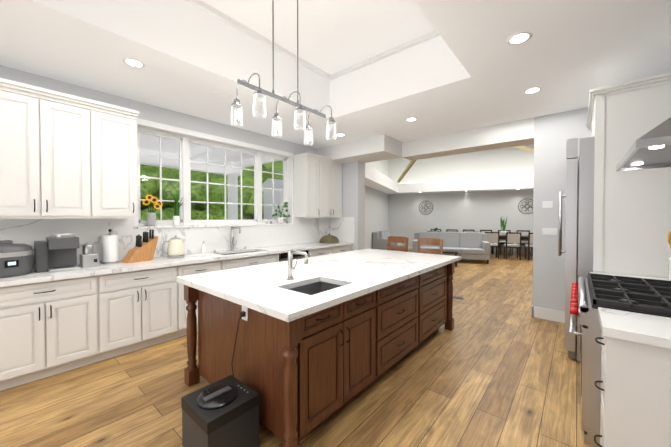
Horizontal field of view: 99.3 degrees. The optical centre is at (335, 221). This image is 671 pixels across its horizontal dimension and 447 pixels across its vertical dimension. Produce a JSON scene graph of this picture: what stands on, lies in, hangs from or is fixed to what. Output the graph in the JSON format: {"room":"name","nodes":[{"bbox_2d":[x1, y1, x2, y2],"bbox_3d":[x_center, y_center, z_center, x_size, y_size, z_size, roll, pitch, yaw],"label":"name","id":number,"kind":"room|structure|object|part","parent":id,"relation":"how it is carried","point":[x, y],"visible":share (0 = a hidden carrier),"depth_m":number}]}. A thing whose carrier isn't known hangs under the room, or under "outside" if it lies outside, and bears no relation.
{"room":"kitchen","nodes":[
{"label":"kitchen","id":0,"kind":"room"},
{"bbox_2d":[0,65,316,228],"bbox_3d":[-2.413,-0.301,3.706,0.200,3.360,7.400,1,1,40],"label":"wall","id":1,"kind":"structure","parent":0,"point":[148,112],"depth_m":3.73},
{"bbox_2d":[0,86,99,217],"bbox_3d":[-2.861,-0.607,2.745,0.348,1.120,0.852,1,1,40],"label":"upper cabinet","id":2,"kind":"object","parent":1,"relation":"attached to","point":[64,156],"depth_m":2.67},
{"bbox_2d":[100,106,137,217],"bbox_3d":[-2.521,-0.613,3.147,0.348,1.120,0.466,1,1,40],"label":"upper cabinet","id":3,"kind":"object","parent":1,"relation":"attached to","point":[118,181],"depth_m":3.08},
{"bbox_2d":[0,217,353,268],"bbox_3d":[-1.662,0.196,3.940,0.648,0.516,5.558,1,1,40],"label":"backsplash","id":4,"kind":"structure","parent":1,"relation":"attached to","point":[300,230],"depth_m":3.91},
{"bbox_2d":[133,118,293,226],"bbox_3d":[-1.710,-0.618,4.512,0.204,1.330,2.575,1,1,40],"label":"window","id":5,"kind":"structure","parent":1,"relation":"in","point":[185,138],"depth_m":4.30},
{"bbox_2d":[137,223,292,228],"bbox_3d":[-1.673,0.062,4.507,0.160,0.031,2.508,1,1,40],"label":"window sill","id":6,"kind":"structure","parent":1,"relation":"attached to","point":[178,226],"depth_m":4.14},
{"bbox_2d":[142,194,162,225],"bbox_3d":[-2.356,-0.150,3.675,0.134,0.414,0.247,1,1,40],"label":"sunflower vase","id":7,"kind":"object","parent":6,"relation":"on","point":[151,219],"visible":1,"depth_m":3.65},
{"bbox_2d":[169,189,182,224],"bbox_3d":[-2.176,-0.205,3.890,0.109,0.518,0.245,1,1,40],"label":"potted plant","id":8,"kind":"object","parent":6,"relation":"on","point":[176,219],"visible":1,"depth_m":3.89},
{"bbox_2d":[272,202,289,222],"bbox_3d":[-1.030,-0.166,5.257,0.141,0.401,0.405,1,1,40],"label":"pothos plant","id":9,"kind":"object","parent":6,"relation":"on","point":[280,218],"visible":1,"depth_m":5.25},
{"bbox_2d":[293,152,342,217],"bbox_3d":[-0.310,-0.667,5.716,0.397,1.195,1.067,1,1,40],"label":"upper cabinet","id":10,"kind":"object","parent":1,"relation":"attached to","point":[317,186],"visible":1,"depth_m":5.44},
{"bbox_2d":[0,249,590,446],"bbox_3d":[2.730,1.392,6.319,16.000,0.100,18.400,1,1,40],"label":"floor","id":11,"kind":"structure","parent":0,"point":[496,366],"depth_m":2.31},
{"bbox_2d":[0,245,351,390],"bbox_3d":[-1.661,0.936,3.950,0.648,0.879,5.518,1,1,40],"label":"base cabinet","id":12,"kind":"object","parent":11,"relation":"on","point":[50,328],"visible":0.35,"depth_m":2.73},
{"bbox_2d":[0,241,353,286],"bbox_3d":[-1.662,0.580,3.945,0.647,0.248,5.556,1,1,40],"label":"countertop","id":13,"kind":"structure","parent":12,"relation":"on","point":[32,276],"depth_m":3.24},
{"bbox_2d":[0,240,32,277],"bbox_3d":[-2.906,0.321,2.507,0.344,0.308,0.336,1,1,40],"label":"rice cooker","id":14,"kind":"object","parent":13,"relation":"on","point":[16,259],"visible":1,"depth_m":2.46},
{"bbox_2d":[34,232,79,272],"bbox_3d":[-2.711,0.290,2.775,0.294,0.362,0.289,1,1,40],"label":"coffee maker","id":15,"kind":"object","parent":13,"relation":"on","point":[56,252],"visible":1,"depth_m":2.73},
{"bbox_2d":[80,245,98,267],"bbox_3d":[-2.575,0.356,2.981,0.164,0.224,0.126,1,1,40],"label":"milk frother","id":16,"kind":"object","parent":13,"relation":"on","point":[89,257],"visible":1,"depth_m":2.94},
{"bbox_2d":[101,229,118,263],"bbox_3d":[-2.518,0.274,3.188,0.159,0.383,0.159,1,1,40],"label":"paper towel","id":17,"kind":"object","parent":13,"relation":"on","point":[110,248],"visible":1,"depth_m":3.13},
{"bbox_2d":[121,230,158,262],"bbox_3d":[-2.296,0.281,3.351,0.143,0.363,0.344,0,1,28],"label":"knife block","id":18,"kind":"object","parent":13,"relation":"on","point":[143,250],"visible":1,"depth_m":3.34},
{"bbox_2d":[162,235,185,257],"bbox_3d":[-2.057,0.318,3.640,0.197,0.281,0.291,1,1,40],"label":"kettle","id":19,"kind":"object","parent":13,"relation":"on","point":[175,247],"visible":1,"depth_m":3.58},
{"bbox_2d":[201,241,204,253],"bbox_3d":[-1.871,0.367,4.043,0.079,0.172,0.056,1,1,40],"label":"soap dispenser","id":20,"kind":"object","parent":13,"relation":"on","point":[202,249],"visible":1,"depth_m":4.03},
{"bbox_2d":[231,226,240,249],"bbox_3d":[-1.516,0.262,4.383,0.258,0.372,0.094,1,1,40],"label":"faucet","id":21,"kind":"object","parent":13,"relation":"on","point":[232,237],"visible":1,"depth_m":4.42},
{"bbox_2d":[319,233,338,242],"bbox_3d":[-0.126,0.335,5.841,0.416,0.186,0.416,1,1,40],"label":"decor","id":22,"kind":"object","parent":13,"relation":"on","point":[328,238],"visible":1,"depth_m":5.70},
{"bbox_2d":[181,375,259,446],"bbox_3d":[-0.703,1.223,1.747,0.336,0.368,0.326,1,1,40],"label":"appliance","id":23,"kind":"object","parent":11,"relation":"on","point":[223,412],"visible":1,"depth_m":1.67},
{"bbox_2d":[176,249,460,446],"bbox_3d":[0.142,0.928,3.098,1.463,0.920,2.935,1,1,40],"label":"kitchen island","id":24,"kind":"object","parent":11,"relation":"on","point":[304,377],"depth_m":2.15},
{"bbox_2d":[242,306,247,320],"bbox_3d":[-0.624,0.621,1.963,0.070,0.115,0.006,1,1,40],"label":"outlet","id":25,"kind":"object","parent":24,"relation":"attached to","point":[245,309],"visible":0.64,"depth_m":1.95},
{"bbox_2d":[231,311,245,376],"bbox_3d":[-0.665,0.913,1.967,0.165,0.589,0.048,1,1,40],"label":"cord","id":26,"kind":"object","parent":25,"relation":"attached to","point":[242,313],"visible":0.65,"depth_m":1.95},
{"bbox_2d":[286,249,307,279],"bbox_3d":[-0.298,0.354,2.317,0.238,0.247,0.094,1,1,40],"label":"island faucet","id":27,"kind":"object","parent":24,"relation":"on","point":[291,252],"visible":1,"depth_m":2.34},
{"bbox_3d":[0.142,0.582,3.093,1.463,0.228,2.935,1,1,40],"label":"kitchen island top","id":28,"kind":"part","parent":24,"relation":"part of"},
{"bbox_2d":[372,229,404,250],"bbox_3d":[2.088,0.806,10.990,0.920,0.940,1.700,0,1,22],"label":"sofa","id":29,"kind":"object","parent":11,"relation":"on","point":[379,240],"visible":0.67,"depth_m":10.33},
{"bbox_2d":[387,236,408,251],"bbox_3d":[0.935,0.813,4.808,0.486,1.100,0.400,-1,1,-45],"label":"bar stool","id":30,"kind":"object","parent":11,"relation":"on","point":[397,239],"visible":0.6,"depth_m":4.95},
{"bbox_2d":[417,238,442,254],"bbox_3d":[1.398,0.819,4.402,0.400,1.100,0.486,1,1,34],"label":"bar stool","id":31,"kind":"object","parent":11,"relation":"on","point":[430,241],"visible":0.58,"depth_m":4.57},
{"bbox_2d":[443,250,457,266],"bbox_3d":[3.173,1.094,8.658,1.000,0.430,0.500,0,1,22],"label":"coffee table","id":32,"kind":"object","parent":11,"relation":"on","point":[455,252],"visible":0.31,"depth_m":8.35},
{"bbox_2d":[413,231,489,263],"bbox_3d":[3.781,0.827,9.475,2.300,0.940,0.920,0,1,19],"label":"sofa","id":33,"kind":"object","parent":11,"relation":"on","point":[471,245],"visible":0.62,"depth_m":9.38},
{"bbox_2d":[480,230,493,253],"bbox_3d":[6.018,0.806,11.349,0.460,0.930,0.505,0,1,22],"label":"dining chair","id":34,"kind":"object","parent":11,"relation":"on","point":[492,248],"visible":0.33,"depth_m":11.49},
{"bbox_2d":[485,232,499,258],"bbox_3d":[5.477,0.824,10.031,0.460,0.930,0.505,0,1,22],"label":"dining chair","id":35,"kind":"object","parent":11,"relation":"on","point":[492,238],"visible":0.73,"depth_m":9.81},
{"bbox_2d":[498,230,512,254],"bbox_3d":[6.610,0.809,11.107,0.460,0.930,0.505,0,1,22],"label":"dining chair","id":36,"kind":"object","parent":11,"relation":"on","point":[510,249],"visible":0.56,"depth_m":10.98},
{"bbox_2d":[503,232,521,259],"bbox_3d":[6.070,0.828,9.788,0.460,0.930,0.505,0,1,22],"label":"dining chair","id":37,"kind":"object","parent":11,"relation":"on","point":[513,237],"visible":1,"depth_m":9.59},
{"bbox_2d":[499,235,527,239],"bbox_3d":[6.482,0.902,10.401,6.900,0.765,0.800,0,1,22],"label":"dining table","id":38,"kind":"object","parent":11,"relation":"on","point":[524,237],"depth_m":10.17},
{"bbox_2d":[500,216,506,235],"bbox_3d":[6.197,0.131,10.547,0.262,0.769,0.201,1,1,40],"label":"snake plant","id":39,"kind":"object","parent":38,"relation":"on","point":[503,232],"visible":0.98,"depth_m":10.51},
{"bbox_2d":[516,230,532,255],"bbox_3d":[7.202,0.812,10.864,0.460,0.930,0.505,0,1,22],"label":"dining chair","id":40,"kind":"object","parent":11,"relation":"on","point":[524,232],"visible":0.48,"depth_m":10.99},
{"bbox_2d":[525,233,532,260],"bbox_3d":[6.662,0.831,9.546,0.460,0.930,0.505,0,1,22],"label":"dining chair","id":41,"kind":"object","parent":11,"relation":"on","point":[530,241],"visible":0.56,"depth_m":9.42},
{"bbox_2d":[558,137,594,360],"bbox_3d":[2.990,0.280,3.075,0.906,2.215,1.228,1,1,40],"label":"refrigerator","id":42,"kind":"object","parent":11,"relation":"on","point":[586,204],"visible":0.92,"depth_m":2.80},
{"bbox_2d":[569,273,670,446],"bbox_3d":[2.048,0.925,1.876,0.781,0.960,1.070,1,1,40],"label":"range","id":43,"kind":"object","parent":11,"relation":"on","point":[591,293],"visible":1,"depth_m":1.68},
{"bbox_2d":[594,331,670,446],"bbox_3d":[1.626,0.974,1.293,0.670,0.879,0.358,1,1,40],"label":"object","id":44,"kind":"object","parent":11,"relation":"on","point":[635,401],"visible":0.92,"depth_m":1.29},
{"bbox_2d":[598,307,670,348],"bbox_3d":[1.622,0.513,1.268,0.653,0.040,0.391,1,1,40],"label":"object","id":45,"kind":"object","parent":44,"relation":"on","point":[653,330],"visible":1,"depth_m":1.34},
{"bbox_3d":[2.544,0.958,2.376,0.670,0.879,0.326,1,1,40],"label":"base cabinet","id":46,"kind":"object","parent":11,"relation":"on","visible":0},
{"bbox_2d":[590,272,668,280],"bbox_3d":[2.551,0.498,2.364,0.653,0.040,0.326,1,1,40],"label":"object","id":47,"kind":"object","parent":46,"relation":"on","point":[630,276],"visible":0.11,"depth_m":2.47},
{"bbox_2d":[667,231,670,280],"bbox_3d":[2.721,0.266,2.214,0.191,0.427,0.184,1,1,40],"label":"utensil crock","id":48,"kind":"object","parent":47,"relation":"on","point":[669,238],"visible":0.98,"depth_m":2.26},
{"bbox_2d":[0,0,670,148],"bbox_3d":[-0.429,-1.808,2.089,4.890,0.700,7.530,1,1,40],"label":"ceiling","id":49,"kind":"structure","parent":0,"point":[369,68],"depth_m":2.87},
{"bbox_2d":[122,58,145,67],"bbox_3d":[-1.860,-1.463,2.634,0.174,0.005,0.174,0,1,13],"label":"recessed light","id":50,"kind":"object","parent":49,"relation":"in","point":[132,62],"depth_m":2.62},
{"bbox_2d":[231,0,335,144],"bbox_3d":[-0.394,-1.399,2.360,0.386,1.324,0.920,1,1,40],"label":"light","id":51,"kind":"object","parent":49,"relation":"hanging from","point":[259,93],"visible":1,"depth_m":2.26},
{"bbox_2d":[405,117,416,121],"bbox_3d":[1.104,-1.484,4.149,0.174,0.005,0.174,0,1,31],"label":"recessed light","id":52,"kind":"object","parent":49,"relation":"in","point":[410,119],"depth_m":4.15},
{"bbox_2d":[507,31,532,44],"bbox_3d":[1.466,-1.457,2.272,0.174,0.005,0.174,0,1,31],"label":"recessed light","id":53,"kind":"object","parent":49,"relation":"in","point":[519,38],"depth_m":2.27},
{"bbox_2d":[523,87,541,93],"bbox_3d":[2.217,-1.471,3.206,0.174,0.005,0.174,0,1,31],"label":"recessed light","id":54,"kind":"object","parent":49,"relation":"in","point":[535,89],"depth_m":3.20},
{"bbox_2d":[342,161,364,250],"bbox_3d":[0.254,-0.086,6.129,0.740,2.860,0.260,1,1,40],"label":"wall","id":55,"kind":"structure","parent":0,"point":[353,189],"depth_m":5.89},
{"bbox_2d":[317,134,401,162],"bbox_3d":[0.446,-1.367,5.673,1.600,0.285,0.680,1,1,40],"label":"soffit","id":56,"kind":"structure","parent":0,"point":[376,148],"depth_m":5.30},
{"bbox_2d":[365,157,436,248],"bbox_3d":[1.116,-0.934,9.929,2.373,4.450,6.390,1,1,40],"label":"wall","id":57,"kind":"structure","parent":0,"point":[404,216],"depth_m":12.55},
{"bbox_2d":[365,146,533,193],"bbox_3d":[5.229,-2.152,9.217,16.000,1.894,10.670,1,1,40],"label":"beam","id":58,"kind":"structure","parent":0,"point":[376,179],"depth_m":11.09},
{"bbox_2d":[402,117,533,160],"bbox_3d":[2.178,-1.353,4.886,2.060,0.290,0.400,1,1,40],"label":"beam","id":59,"kind":"structure","parent":0,"point":[509,134],"depth_m":4.64},
{"bbox_2d":[437,144,533,250],"bbox_3d":[7.570,-0.945,10.706,11.306,4.450,3.142,1,1,40],"label":"wall","id":60,"kind":"structure","parent":0,"point":[477,211],"depth_m":11.57},
{"bbox_2d":[419,201,432,213],"bbox_3d":[3.953,-0.605,12.462,0.602,0.602,0.021,0,1,22],"label":"wall art","id":61,"kind":"object","parent":60,"relation":"attached to","point":[424,206],"visible":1,"depth_m":12.46},
{"bbox_2d":[490,249,530,253],"bbox_3d":[7.555,1.205,10.661,6.750,0.150,2.896,1,1,40],"label":"baseboard","id":62,"kind":"structure","parent":60,"relation":"attached to","point":[502,251],"depth_m":11.23},
{"bbox_2d":[518,199,532,213],"bbox_3d":[7.423,-0.585,11.041,0.602,0.602,0.021,0,1,22],"label":"wall art","id":63,"kind":"object","parent":60,"relation":"attached to","point":[525,207],"visible":0.92,"depth_m":11.06},
{"bbox_2d":[532,107,589,311],"bbox_3d":[3.410,-0.051,3.697,1.380,2.860,0.150,1,1,40],"label":"wall","id":64,"kind":"structure","parent":0,"point":[554,132],"depth_m":3.95},
{"bbox_2d":[542,201,552,207],"bbox_3d":[2.955,-0.238,3.974,0.115,0.095,0.011,1,1,40],"label":"switch plate","id":65,"kind":"object","parent":64,"relation":"attached to","point":[545,204],"depth_m":3.97},
{"bbox_2d":[542,228,556,234],"bbox_3d":[2.977,0.138,3.962,0.170,0.095,0.009,1,1,40],"label":"switch plate","id":66,"kind":"object","parent":64,"relation":"attached to","point":[548,231],"depth_m":3.96},
{"bbox_2d":[531,306,576,324],"bbox_3d":[3.293,1.304,3.707,1.244,0.150,0.015,1,1,40],"label":"baseboard","id":67,"kind":"structure","parent":64,"relation":"attached to","point":[548,314],"depth_m":3.97},
{"bbox_2d":[595,144,632,155],"bbox_3d":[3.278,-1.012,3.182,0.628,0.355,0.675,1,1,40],"label":"upper cabinet","id":68,"kind":"object","parent":64,"relation":"attached to","point":[621,148],"depth_m":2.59},
{"bbox_2d":[590,80,670,147],"bbox_3d":[2.914,-1.006,2.752,0.628,0.355,0.673,1,1,40],"label":"upper cabinet","id":69,"kind":"object","parent":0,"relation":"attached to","point":[623,116],"depth_m":2.53},
{"bbox_3d":[1.445,-0.255,0.424,0.150,3.360,7.380,1,1,40],"label":"wall","id":70,"kind":"structure","parent":0,"visible":0},
{"bbox_2d":[616,117,670,170],"bbox_3d":[2.162,-0.928,1.773,0.508,1.048,1.040,1,1,40],"label":"range hood","id":71,"kind":"object","parent":70,"relation":"attached to","point":[650,149],"visible":1,"depth_m":1.75},
{"label":"outside","id":72,"kind":"structure","parent":0,"visible":0},
{"bbox_3d":[-14.040,1.168,22.103,30.000,0.100,44.000,1,1,40],"label":"ground","id":73,"kind":"structure","parent":72,"visible":0},
{"bbox_2d":[140,134,279,219],"bbox_3d":[-3.996,-0.100,3.937,2.490,2.949,7.300,1,1,40],"label":"porch","id":74,"kind":"object","parent":73,"relation":"on","point":[152,146],"depth_m":6.24},
{"bbox_2d":[140,161,282,219],"bbox_3d":[-6.982,-2.754,17.944,13.824,9.708,22.541,1,1,40],"label":"trees","id":75,"kind":"object","parent":73,"relation":"on","point":[146,186],"depth_m":12.85},
{"bbox_2d":[262,178,282,218],"bbox_3d":[-1.560,-0.376,14.650,1.650,3.200,4.600,1,1,40],"label":"shed","id":76,"kind":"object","parent":73,"relation":"on","point":[278,196],"depth_m":12.92}
]}

